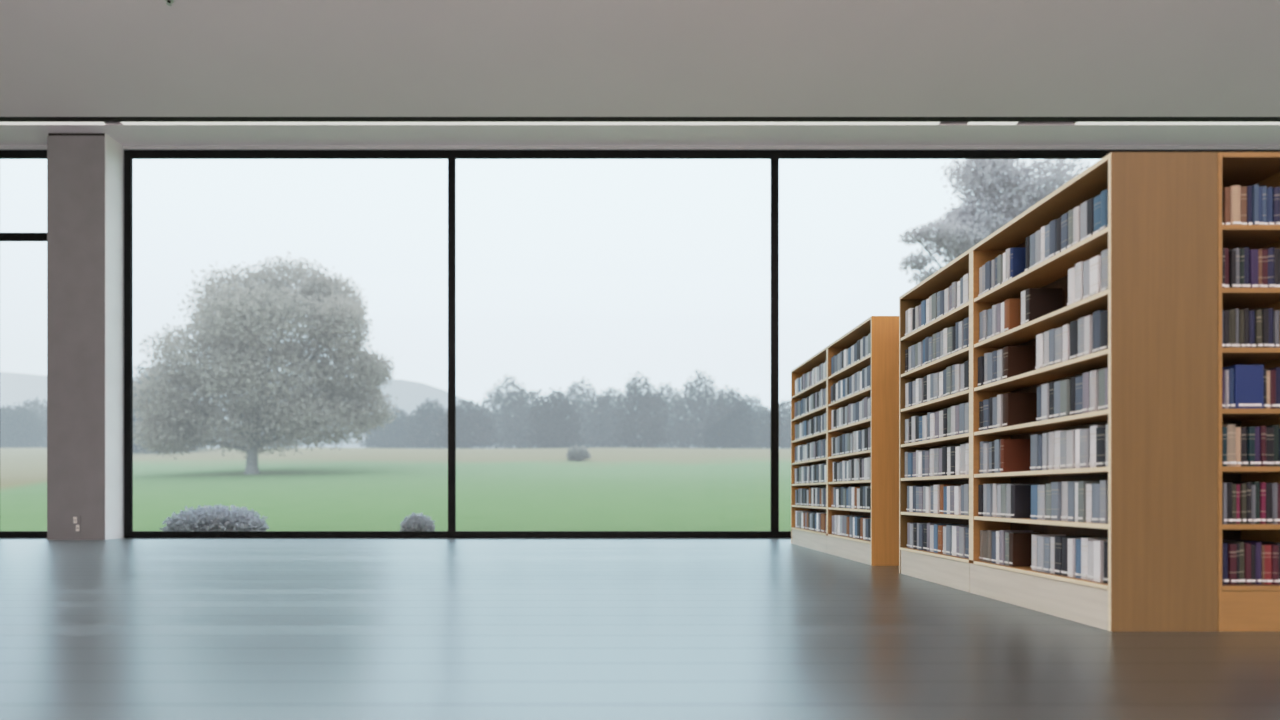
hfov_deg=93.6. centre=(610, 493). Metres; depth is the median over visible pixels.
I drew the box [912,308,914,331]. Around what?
book
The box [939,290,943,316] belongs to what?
book
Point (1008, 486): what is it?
book
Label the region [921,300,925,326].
book
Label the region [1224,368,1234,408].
book
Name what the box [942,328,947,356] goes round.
book
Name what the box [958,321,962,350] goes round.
book
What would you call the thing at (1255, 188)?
book
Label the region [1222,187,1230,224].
book
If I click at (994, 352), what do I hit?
book
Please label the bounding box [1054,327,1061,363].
book
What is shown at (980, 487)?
book
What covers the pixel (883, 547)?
bookcase
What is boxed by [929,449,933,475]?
book
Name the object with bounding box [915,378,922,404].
book
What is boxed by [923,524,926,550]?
book
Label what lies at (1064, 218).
book
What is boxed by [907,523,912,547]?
book
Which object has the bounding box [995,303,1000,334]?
book
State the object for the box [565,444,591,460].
shrub
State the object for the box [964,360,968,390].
book
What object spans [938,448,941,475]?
book
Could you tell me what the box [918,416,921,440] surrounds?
book
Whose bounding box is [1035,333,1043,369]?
book
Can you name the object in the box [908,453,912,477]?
book
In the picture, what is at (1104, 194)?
book
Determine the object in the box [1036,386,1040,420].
book
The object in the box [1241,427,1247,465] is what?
book
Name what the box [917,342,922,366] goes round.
book
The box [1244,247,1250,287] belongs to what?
book
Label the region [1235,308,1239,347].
book
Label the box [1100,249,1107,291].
book
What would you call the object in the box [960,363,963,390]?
book
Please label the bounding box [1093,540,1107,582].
book
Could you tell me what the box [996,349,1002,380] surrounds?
book
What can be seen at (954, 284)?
book
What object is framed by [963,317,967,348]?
book
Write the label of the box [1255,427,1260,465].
book
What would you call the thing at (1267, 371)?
book
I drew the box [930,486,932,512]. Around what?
book
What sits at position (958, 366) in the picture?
book
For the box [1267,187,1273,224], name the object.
book
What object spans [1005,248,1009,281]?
book
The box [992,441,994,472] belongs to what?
book
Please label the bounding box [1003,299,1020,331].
book
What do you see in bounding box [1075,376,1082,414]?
book
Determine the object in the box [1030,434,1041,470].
book
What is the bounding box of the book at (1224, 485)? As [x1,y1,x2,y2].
[1222,483,1226,523]
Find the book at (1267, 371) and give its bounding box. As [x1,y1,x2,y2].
[1266,370,1270,408]
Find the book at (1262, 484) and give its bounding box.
[1260,482,1265,523]
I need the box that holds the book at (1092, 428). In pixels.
[1089,425,1104,467]
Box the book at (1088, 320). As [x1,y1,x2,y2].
[1084,315,1092,354]
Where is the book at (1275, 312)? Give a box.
[1273,310,1279,347]
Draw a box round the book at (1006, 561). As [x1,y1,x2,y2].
[1004,532,1037,565]
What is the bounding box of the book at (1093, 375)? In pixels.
[1088,370,1098,411]
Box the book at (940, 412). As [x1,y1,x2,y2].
[939,410,942,437]
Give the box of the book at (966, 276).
[963,273,968,303]
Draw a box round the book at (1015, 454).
[999,439,1030,472]
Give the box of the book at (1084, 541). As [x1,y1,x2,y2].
[1080,538,1107,579]
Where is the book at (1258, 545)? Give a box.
[1224,540,1262,584]
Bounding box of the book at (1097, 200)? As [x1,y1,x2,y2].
[1093,194,1100,233]
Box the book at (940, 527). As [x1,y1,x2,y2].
[937,525,945,553]
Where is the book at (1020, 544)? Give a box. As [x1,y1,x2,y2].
[1009,533,1043,566]
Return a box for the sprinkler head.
[165,0,173,5]
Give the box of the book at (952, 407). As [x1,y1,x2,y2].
[950,406,954,435]
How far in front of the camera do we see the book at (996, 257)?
3.62 m
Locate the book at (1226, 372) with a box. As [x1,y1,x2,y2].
[1224,370,1229,408]
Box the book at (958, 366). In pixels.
[954,364,960,392]
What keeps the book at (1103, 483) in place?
on the bookcase at (1160, 238)
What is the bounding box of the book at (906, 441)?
[904,419,908,443]
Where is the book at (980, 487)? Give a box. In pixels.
[978,485,982,515]
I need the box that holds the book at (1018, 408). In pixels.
[1002,393,1036,426]
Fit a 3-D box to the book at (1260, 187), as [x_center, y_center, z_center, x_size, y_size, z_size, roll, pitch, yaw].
[3.013,-1.331,2.879,0.026,0.191,0.201,0,0,0]
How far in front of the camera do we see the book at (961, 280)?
3.98 m
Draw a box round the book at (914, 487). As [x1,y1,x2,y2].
[912,486,922,511]
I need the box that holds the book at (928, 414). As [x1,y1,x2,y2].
[926,412,934,439]
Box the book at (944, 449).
[941,447,946,475]
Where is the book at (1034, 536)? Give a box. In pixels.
[1031,534,1065,570]
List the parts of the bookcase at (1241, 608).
panel, shelf, shelf, shelf, shelf, shelf, shelf, shelf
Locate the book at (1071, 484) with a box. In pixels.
[1068,481,1077,521]
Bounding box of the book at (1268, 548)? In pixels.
[1262,544,1272,584]
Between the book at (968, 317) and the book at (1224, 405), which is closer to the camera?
the book at (1224, 405)
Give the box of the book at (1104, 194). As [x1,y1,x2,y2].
[1099,189,1107,230]
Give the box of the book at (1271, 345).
[1268,308,1274,347]
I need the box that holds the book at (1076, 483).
[1075,482,1077,521]
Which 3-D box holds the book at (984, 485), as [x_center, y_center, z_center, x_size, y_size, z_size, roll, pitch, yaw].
[2.406,0.038,3.727,0.182,0.202,0.038,0,0,0]
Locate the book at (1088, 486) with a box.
[1086,484,1091,522]
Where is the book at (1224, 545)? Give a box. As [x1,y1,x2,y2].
[1222,543,1228,584]
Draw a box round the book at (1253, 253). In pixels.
[1249,249,1258,287]
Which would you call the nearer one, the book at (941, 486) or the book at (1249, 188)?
the book at (1249, 188)
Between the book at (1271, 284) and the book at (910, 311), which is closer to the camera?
the book at (1271, 284)
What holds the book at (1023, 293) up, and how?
on the bookcase at (1160, 238)
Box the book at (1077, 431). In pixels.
[1074,429,1080,467]
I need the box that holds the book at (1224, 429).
[1222,427,1227,465]
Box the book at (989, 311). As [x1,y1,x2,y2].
[986,308,991,338]
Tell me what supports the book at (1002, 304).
on the bookcase at (1160, 238)
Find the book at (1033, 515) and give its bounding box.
[1030,485,1036,519]
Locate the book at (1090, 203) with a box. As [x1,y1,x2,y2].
[1087,198,1093,237]
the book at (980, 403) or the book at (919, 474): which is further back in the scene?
the book at (919, 474)
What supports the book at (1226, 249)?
on the bookcase at (1241, 608)
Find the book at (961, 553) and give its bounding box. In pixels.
[958,527,964,557]
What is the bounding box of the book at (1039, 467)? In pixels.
[1037,435,1041,469]
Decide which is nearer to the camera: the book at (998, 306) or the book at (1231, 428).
the book at (1231, 428)
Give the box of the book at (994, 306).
[991,304,996,336]
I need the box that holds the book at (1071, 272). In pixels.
[1067,267,1074,304]
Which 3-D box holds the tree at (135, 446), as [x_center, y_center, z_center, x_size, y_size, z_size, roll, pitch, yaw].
[-77.170,-13.904,99.714,14.612,15.303,7.301,0,0,0]
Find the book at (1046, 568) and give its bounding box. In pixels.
[1043,537,1049,572]
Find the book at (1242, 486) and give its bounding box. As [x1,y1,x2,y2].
[1236,484,1246,523]
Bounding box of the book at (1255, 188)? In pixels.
[1252,184,1258,224]
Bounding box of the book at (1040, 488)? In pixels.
[1037,485,1044,519]
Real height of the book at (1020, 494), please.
0.191 m
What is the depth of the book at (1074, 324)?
3.02 m
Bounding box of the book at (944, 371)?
[943,369,945,396]
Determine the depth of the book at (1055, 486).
3.13 m
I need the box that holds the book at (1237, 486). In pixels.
[1236,485,1240,523]
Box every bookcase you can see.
[791,316,898,565]
[899,152,1217,631]
[1218,152,1279,631]
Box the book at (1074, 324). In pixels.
[1069,320,1077,359]
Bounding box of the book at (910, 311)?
[908,308,913,333]
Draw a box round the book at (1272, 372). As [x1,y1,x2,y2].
[1270,370,1276,408]
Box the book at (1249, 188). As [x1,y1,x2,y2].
[1247,186,1251,224]
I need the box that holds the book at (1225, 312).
[1223,310,1230,347]
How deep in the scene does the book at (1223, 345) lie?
2.78 m
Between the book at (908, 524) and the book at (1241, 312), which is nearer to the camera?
the book at (1241, 312)
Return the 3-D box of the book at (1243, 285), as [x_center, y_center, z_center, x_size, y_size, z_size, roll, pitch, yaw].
[2.931,-1.043,2.869,0.016,0.192,0.183,0,0,0]
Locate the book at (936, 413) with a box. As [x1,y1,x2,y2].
[934,411,938,438]
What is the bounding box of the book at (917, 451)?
[915,450,924,476]
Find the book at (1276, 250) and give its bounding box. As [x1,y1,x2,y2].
[1274,248,1279,287]
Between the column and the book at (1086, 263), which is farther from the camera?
the column
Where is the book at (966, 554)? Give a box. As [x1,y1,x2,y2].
[964,527,968,557]
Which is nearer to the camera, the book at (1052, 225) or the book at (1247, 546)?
the book at (1247, 546)
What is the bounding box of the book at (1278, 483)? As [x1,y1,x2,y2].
[1278,483,1279,523]
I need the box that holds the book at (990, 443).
[988,442,991,472]
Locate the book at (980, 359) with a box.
[978,356,983,385]
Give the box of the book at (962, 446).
[959,444,964,474]
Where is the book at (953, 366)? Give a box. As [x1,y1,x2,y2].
[951,364,956,393]
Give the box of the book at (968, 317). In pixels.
[968,317,968,346]
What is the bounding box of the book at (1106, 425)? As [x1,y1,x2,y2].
[1104,424,1107,466]
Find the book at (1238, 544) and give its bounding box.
[1222,542,1240,584]
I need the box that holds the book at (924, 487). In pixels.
[922,486,930,512]
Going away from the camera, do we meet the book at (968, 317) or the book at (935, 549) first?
the book at (968, 317)
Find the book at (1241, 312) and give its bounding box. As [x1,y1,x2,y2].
[1239,310,1245,347]
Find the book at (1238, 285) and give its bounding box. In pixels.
[1229,248,1240,287]
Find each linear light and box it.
[0,122,105,124]
[121,122,939,124]
[967,122,1017,124]
[1074,122,1279,124]
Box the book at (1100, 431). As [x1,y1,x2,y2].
[1095,427,1104,466]
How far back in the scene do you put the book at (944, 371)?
4.19 m
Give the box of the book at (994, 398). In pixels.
[992,397,996,428]
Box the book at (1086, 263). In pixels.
[1082,260,1088,298]
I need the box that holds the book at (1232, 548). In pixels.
[1228,543,1236,584]
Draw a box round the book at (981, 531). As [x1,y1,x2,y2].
[979,530,986,560]
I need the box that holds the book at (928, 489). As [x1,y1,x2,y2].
[925,487,930,512]
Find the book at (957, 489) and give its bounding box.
[954,486,960,514]
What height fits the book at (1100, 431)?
0.191 m
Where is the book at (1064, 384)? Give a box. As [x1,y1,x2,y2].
[1060,379,1069,416]
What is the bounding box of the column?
[47,133,122,539]
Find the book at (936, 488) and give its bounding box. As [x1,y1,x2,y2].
[933,485,939,513]
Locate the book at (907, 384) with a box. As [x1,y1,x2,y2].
[905,383,908,407]
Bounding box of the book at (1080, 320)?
[1077,317,1083,356]
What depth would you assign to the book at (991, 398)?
3.68 m
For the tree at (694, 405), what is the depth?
121.90 m
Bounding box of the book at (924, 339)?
[922,339,924,365]
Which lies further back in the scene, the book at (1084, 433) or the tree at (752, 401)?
the tree at (752, 401)
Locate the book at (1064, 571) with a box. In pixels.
[1061,538,1067,575]
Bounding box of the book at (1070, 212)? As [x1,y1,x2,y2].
[1067,209,1072,247]
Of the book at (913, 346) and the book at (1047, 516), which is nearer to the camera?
the book at (1047, 516)
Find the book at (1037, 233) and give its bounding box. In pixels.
[1034,230,1040,265]
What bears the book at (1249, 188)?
on the bookcase at (1241, 608)
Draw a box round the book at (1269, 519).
[1266,484,1272,523]
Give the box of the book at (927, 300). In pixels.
[925,299,928,324]
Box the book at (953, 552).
[951,526,955,555]
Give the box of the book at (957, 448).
[955,446,959,474]
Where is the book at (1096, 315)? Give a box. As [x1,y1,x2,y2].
[1092,310,1106,352]
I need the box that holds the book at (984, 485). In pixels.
[982,484,986,516]
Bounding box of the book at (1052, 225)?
[1049,219,1056,257]
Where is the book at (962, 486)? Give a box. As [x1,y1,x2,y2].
[960,485,963,514]
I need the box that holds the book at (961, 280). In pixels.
[959,277,962,305]
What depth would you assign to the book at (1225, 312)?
2.78 m
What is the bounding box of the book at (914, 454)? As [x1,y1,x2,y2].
[912,452,915,476]
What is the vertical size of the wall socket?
0.207 m
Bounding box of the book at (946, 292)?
[944,288,948,314]
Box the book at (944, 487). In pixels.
[943,486,946,513]
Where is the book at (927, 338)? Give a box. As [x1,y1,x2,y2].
[924,337,929,363]
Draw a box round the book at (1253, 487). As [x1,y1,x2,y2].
[1251,485,1256,523]
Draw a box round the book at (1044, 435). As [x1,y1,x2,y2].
[1042,433,1047,469]
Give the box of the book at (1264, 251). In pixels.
[1262,249,1267,287]
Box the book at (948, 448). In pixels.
[946,447,949,474]
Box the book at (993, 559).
[991,532,995,562]
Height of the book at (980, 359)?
0.190 m
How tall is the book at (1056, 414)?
0.192 m
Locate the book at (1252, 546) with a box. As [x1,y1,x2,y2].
[1251,545,1255,584]
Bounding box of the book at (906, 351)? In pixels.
[905,349,907,372]
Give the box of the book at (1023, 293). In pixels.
[1021,290,1025,324]
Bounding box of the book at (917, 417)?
[915,415,923,441]
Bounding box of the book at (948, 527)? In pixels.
[946,525,968,554]
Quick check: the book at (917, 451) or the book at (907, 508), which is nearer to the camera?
the book at (917, 451)
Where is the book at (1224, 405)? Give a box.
[1222,369,1225,408]
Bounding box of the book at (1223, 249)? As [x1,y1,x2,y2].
[1222,248,1224,287]
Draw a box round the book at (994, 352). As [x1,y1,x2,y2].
[992,350,997,381]
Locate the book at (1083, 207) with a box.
[1080,201,1086,240]
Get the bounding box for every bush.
[159,504,269,530]
[400,513,434,530]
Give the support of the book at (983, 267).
on the bookcase at (1160, 238)
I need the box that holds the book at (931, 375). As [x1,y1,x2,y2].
[930,373,934,400]
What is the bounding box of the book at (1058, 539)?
[1055,536,1091,574]
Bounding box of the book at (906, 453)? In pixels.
[905,452,913,477]
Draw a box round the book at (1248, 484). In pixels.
[1232,482,1252,523]
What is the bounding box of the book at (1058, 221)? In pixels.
[1055,218,1060,254]
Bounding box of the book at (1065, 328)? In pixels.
[1062,324,1069,361]
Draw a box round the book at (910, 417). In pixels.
[909,417,910,442]
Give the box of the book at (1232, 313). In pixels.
[1229,309,1236,347]
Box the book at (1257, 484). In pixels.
[1222,482,1260,523]
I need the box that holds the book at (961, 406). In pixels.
[959,403,964,433]
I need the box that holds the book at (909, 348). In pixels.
[908,346,910,370]
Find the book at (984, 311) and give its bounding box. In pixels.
[982,310,986,339]
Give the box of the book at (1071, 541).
[1067,538,1080,576]
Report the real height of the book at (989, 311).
0.190 m
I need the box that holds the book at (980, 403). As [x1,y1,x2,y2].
[978,401,982,430]
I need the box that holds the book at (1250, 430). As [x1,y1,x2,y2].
[1247,427,1254,465]
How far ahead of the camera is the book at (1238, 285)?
2.78 m
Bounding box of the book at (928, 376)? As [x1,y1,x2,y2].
[927,374,929,400]
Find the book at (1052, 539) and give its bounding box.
[1049,537,1054,573]
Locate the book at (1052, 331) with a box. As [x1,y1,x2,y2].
[1048,329,1054,365]
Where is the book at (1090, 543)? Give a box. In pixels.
[1087,541,1092,580]
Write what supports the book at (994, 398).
on the bookcase at (1160, 238)
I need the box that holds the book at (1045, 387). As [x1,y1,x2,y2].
[1041,383,1048,419]
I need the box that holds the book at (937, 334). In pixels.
[935,332,939,359]
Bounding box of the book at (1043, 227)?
[1040,226,1044,262]
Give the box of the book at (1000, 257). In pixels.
[997,254,1002,285]
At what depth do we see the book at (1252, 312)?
2.79 m
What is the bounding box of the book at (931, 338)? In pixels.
[928,337,932,362]
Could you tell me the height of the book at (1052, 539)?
0.193 m
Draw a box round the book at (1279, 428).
[1279,428,1279,465]
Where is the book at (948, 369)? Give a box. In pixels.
[945,366,951,395]
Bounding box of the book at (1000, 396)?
[996,394,1002,427]
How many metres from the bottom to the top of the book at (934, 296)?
0.205 m
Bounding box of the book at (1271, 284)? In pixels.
[1267,248,1275,287]
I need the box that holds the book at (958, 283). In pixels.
[956,281,959,307]
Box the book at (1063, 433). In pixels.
[1060,431,1065,468]
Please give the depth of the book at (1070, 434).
3.03 m
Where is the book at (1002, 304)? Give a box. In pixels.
[1000,302,1003,332]
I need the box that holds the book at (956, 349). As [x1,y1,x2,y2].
[955,322,957,351]
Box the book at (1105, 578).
[1103,541,1107,582]
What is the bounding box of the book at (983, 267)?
[982,265,984,293]
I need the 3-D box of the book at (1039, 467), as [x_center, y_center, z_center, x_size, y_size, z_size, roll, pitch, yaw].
[2.418,-0.222,3.260,0.190,0.192,0.033,0,0,0]
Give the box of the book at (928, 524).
[926,523,952,550]
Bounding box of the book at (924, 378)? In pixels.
[923,376,926,402]
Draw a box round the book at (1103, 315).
[1099,310,1107,350]
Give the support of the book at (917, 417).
on the bookcase at (1160, 238)
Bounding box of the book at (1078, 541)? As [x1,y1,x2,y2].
[1074,539,1080,577]
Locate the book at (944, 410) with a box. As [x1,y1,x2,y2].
[943,408,946,436]
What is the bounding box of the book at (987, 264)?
[985,261,990,291]
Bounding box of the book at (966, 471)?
[964,443,968,473]
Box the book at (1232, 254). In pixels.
[1229,250,1235,287]
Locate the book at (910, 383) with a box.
[908,382,911,406]
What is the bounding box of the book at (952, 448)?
[950,446,955,474]
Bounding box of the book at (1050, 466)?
[1047,432,1053,469]
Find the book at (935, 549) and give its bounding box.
[933,524,962,552]
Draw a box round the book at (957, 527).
[956,526,968,556]
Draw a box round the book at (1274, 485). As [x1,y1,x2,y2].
[1266,483,1278,523]
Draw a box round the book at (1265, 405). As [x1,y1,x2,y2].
[1264,369,1267,408]
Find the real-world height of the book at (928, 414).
0.205 m
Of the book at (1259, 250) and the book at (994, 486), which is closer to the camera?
the book at (1259, 250)
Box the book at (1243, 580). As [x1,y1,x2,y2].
[1222,540,1245,584]
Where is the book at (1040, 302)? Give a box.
[1025,288,1061,322]
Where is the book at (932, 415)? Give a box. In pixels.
[929,413,934,438]
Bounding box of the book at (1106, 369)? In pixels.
[1105,368,1107,409]
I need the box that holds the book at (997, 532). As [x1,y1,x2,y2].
[995,531,999,563]
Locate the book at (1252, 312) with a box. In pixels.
[1249,310,1255,347]
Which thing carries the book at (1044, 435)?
on the bookcase at (1160, 238)
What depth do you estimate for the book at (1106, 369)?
2.81 m
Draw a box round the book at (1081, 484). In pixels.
[1078,481,1099,521]
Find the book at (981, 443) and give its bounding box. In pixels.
[979,441,991,473]
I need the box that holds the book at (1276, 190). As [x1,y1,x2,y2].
[1273,187,1279,224]
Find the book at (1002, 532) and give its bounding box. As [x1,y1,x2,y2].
[999,530,1032,564]
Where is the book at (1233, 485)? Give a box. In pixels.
[1232,484,1237,523]
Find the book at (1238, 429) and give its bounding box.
[1236,427,1241,465]
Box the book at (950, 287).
[948,285,951,311]
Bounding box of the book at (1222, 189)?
[1222,189,1223,224]
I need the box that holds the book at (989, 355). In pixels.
[987,352,992,383]
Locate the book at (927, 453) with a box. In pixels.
[925,451,929,476]
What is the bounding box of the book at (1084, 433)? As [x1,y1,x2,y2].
[1079,429,1089,467]
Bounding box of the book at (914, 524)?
[913,523,916,548]
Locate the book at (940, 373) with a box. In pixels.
[938,371,942,397]
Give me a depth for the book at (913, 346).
4.62 m
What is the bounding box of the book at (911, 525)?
[910,524,912,547]
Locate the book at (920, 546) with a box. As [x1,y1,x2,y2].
[918,524,922,549]
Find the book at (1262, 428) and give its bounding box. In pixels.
[1257,426,1267,465]
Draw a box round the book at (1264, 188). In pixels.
[1262,186,1267,224]
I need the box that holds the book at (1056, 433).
[1054,430,1066,469]
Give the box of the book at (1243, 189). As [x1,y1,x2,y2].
[1241,187,1246,224]
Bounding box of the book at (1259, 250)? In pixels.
[1258,249,1262,287]
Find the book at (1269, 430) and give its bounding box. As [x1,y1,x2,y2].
[1266,427,1273,465]
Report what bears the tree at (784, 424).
on the ground
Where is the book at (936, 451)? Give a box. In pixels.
[934,448,938,475]
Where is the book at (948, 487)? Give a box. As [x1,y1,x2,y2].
[946,486,949,513]
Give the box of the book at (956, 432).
[954,405,958,434]
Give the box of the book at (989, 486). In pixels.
[986,484,991,516]
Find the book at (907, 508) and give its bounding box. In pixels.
[906,486,908,511]
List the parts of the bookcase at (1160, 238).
panel, shelf, shelf, shelf, shelf, shelf, shelf, shelf, panel, shelf, shelf, shelf, shelf, shelf, shelf, shelf, panel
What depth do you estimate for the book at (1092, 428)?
2.89 m
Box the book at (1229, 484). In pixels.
[1224,482,1232,523]
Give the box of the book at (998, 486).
[996,485,1000,516]
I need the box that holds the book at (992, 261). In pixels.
[990,259,994,289]
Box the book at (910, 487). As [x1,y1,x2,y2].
[909,486,912,511]
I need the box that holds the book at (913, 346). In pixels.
[910,345,914,369]
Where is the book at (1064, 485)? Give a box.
[1060,481,1068,520]
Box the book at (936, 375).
[933,373,938,399]
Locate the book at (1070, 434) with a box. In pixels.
[1066,430,1074,468]
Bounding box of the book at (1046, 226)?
[1044,224,1048,260]
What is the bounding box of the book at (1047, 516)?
[1044,484,1050,519]
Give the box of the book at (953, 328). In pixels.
[951,326,955,352]
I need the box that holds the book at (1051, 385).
[1049,382,1053,418]
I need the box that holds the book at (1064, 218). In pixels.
[1061,213,1067,251]
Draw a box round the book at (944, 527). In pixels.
[942,526,945,553]
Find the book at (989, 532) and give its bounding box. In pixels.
[986,530,999,562]
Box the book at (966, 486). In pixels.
[964,484,968,514]
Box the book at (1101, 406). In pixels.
[1098,369,1104,410]
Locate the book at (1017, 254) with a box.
[1009,247,1025,279]
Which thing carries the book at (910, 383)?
on the bookcase at (1160, 238)
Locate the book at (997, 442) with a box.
[994,439,999,472]
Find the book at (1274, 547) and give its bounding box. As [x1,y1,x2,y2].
[1263,544,1279,584]
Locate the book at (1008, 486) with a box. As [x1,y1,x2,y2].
[1005,484,1038,517]
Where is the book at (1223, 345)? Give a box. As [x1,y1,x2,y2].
[1222,310,1224,347]
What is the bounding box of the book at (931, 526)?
[930,525,933,551]
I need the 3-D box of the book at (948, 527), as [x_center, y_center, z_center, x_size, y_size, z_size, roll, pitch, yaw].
[2.417,0.318,4.140,0.188,0.204,0.054,0,0,0]
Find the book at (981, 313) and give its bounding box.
[978,311,982,341]
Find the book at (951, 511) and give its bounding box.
[949,486,953,514]
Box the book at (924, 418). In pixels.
[922,415,926,440]
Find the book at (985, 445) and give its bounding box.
[982,443,988,472]
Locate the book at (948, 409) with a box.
[946,408,950,436]
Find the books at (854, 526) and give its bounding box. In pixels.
[794,333,870,540]
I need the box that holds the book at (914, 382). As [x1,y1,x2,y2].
[912,381,915,405]
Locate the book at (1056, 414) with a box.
[1053,381,1059,417]
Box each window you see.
[0,150,46,537]
[124,150,450,537]
[451,150,774,537]
[775,150,1112,537]
[1113,150,1279,151]
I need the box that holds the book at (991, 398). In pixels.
[988,397,992,428]
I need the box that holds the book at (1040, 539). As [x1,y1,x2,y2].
[1036,536,1054,571]
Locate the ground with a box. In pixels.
[0,447,790,530]
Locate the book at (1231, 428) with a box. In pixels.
[1222,424,1236,465]
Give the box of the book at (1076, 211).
[1072,206,1079,244]
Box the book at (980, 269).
[978,267,981,295]
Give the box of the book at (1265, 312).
[1262,309,1268,347]
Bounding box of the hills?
[0,372,785,448]
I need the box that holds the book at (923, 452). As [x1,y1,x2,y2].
[922,450,929,476]
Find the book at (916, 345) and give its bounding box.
[915,343,917,367]
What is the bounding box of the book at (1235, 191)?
[1230,185,1241,224]
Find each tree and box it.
[0,404,46,447]
[13,396,46,447]
[133,251,399,473]
[133,366,187,452]
[167,413,209,451]
[353,404,416,448]
[396,397,460,448]
[425,399,504,448]
[478,373,526,447]
[497,385,551,447]
[522,387,585,447]
[562,377,606,447]
[578,387,639,447]
[610,371,674,447]
[644,381,696,447]
[669,369,726,447]
[695,385,763,448]
[729,395,770,448]
[750,397,790,448]
[898,159,1089,284]
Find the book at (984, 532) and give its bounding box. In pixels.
[983,531,986,561]
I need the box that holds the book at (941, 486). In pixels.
[939,484,963,513]
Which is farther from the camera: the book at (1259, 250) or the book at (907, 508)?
the book at (907, 508)
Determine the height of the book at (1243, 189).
0.191 m
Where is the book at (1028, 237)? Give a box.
[1025,236,1029,270]
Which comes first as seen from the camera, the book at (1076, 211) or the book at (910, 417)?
the book at (1076, 211)
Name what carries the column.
on the floor
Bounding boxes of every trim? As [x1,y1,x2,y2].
[0,117,1279,121]
[0,122,1279,145]
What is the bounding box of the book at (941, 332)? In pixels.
[939,330,942,357]
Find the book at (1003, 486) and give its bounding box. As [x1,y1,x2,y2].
[1000,484,1005,517]
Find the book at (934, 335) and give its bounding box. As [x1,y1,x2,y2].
[932,333,935,360]
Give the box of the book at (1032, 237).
[1029,233,1034,268]
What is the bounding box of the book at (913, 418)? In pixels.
[911,416,915,442]
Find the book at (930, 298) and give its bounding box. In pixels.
[928,296,931,322]
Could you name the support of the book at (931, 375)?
on the bookcase at (1160, 238)
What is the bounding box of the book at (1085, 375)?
[1081,372,1088,412]
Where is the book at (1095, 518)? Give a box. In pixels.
[1091,484,1099,522]
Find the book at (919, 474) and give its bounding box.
[917,451,921,476]
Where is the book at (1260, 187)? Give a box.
[1259,186,1263,224]
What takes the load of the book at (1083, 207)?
on the bookcase at (1160, 238)
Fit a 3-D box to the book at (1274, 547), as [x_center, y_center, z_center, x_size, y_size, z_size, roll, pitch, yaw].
[3.082,0.329,2.874,0.026,0.181,0.202,0,0,0]
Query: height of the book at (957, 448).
0.193 m
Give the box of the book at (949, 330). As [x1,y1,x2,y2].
[947,327,951,354]
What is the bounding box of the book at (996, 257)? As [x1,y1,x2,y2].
[994,257,996,287]
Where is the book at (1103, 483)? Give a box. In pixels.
[1100,480,1107,523]
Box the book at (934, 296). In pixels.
[931,293,936,321]
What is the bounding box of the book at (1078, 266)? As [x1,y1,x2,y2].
[1075,261,1084,301]
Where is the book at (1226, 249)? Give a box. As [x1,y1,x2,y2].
[1225,248,1228,287]
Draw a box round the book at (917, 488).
[916,487,918,511]
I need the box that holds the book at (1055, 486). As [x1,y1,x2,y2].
[1051,482,1060,520]
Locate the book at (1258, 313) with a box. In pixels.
[1255,309,1263,347]
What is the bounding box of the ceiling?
[0,0,1279,116]
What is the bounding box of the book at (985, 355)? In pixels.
[983,353,987,384]
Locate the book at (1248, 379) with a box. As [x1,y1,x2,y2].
[1222,365,1263,408]
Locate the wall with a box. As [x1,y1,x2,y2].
[0,146,1279,537]
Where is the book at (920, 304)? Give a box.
[918,304,920,328]
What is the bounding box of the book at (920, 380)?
[918,379,922,403]
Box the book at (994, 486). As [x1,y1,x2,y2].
[992,484,1000,516]
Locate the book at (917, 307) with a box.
[914,306,918,330]
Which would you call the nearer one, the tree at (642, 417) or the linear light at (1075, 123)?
the linear light at (1075, 123)
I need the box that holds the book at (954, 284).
[951,282,956,310]
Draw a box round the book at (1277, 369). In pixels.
[1266,367,1279,408]
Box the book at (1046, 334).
[1043,331,1048,366]
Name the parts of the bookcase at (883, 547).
panel, shelf, shelf, shelf, shelf, shelf, shelf, shelf, panel, shelf, shelf, shelf, shelf, shelf, shelf, shelf, panel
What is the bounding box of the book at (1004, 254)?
[1002,252,1005,282]
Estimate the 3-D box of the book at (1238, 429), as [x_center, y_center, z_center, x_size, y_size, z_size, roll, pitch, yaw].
[2.917,-0.218,2.870,0.026,0.184,0.176,0,0,0]
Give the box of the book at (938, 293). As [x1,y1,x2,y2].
[936,291,939,318]
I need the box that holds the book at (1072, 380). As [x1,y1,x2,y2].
[1069,377,1074,415]
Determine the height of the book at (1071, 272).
0.192 m
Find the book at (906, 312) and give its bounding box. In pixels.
[905,310,907,335]
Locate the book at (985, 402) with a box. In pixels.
[982,399,988,429]
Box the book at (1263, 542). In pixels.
[1236,540,1279,583]
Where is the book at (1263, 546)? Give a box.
[1262,545,1265,584]
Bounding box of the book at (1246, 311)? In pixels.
[1242,308,1249,347]
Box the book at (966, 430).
[964,402,968,432]
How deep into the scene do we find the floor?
2.56 m
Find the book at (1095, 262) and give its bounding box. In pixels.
[1089,255,1100,296]
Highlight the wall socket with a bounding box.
[73,516,80,531]
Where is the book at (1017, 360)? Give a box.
[1002,346,1035,378]
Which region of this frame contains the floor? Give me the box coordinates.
[0,538,1279,719]
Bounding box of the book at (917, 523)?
[916,523,926,548]
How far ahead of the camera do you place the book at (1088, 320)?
2.91 m
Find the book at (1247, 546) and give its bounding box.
[1244,543,1251,584]
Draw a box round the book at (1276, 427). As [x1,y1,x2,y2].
[1266,425,1279,465]
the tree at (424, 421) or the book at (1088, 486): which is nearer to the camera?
the book at (1088, 486)
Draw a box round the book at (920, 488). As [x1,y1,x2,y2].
[918,487,922,512]
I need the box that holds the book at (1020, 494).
[1010,485,1030,517]
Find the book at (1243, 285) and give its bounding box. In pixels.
[1240,248,1245,287]

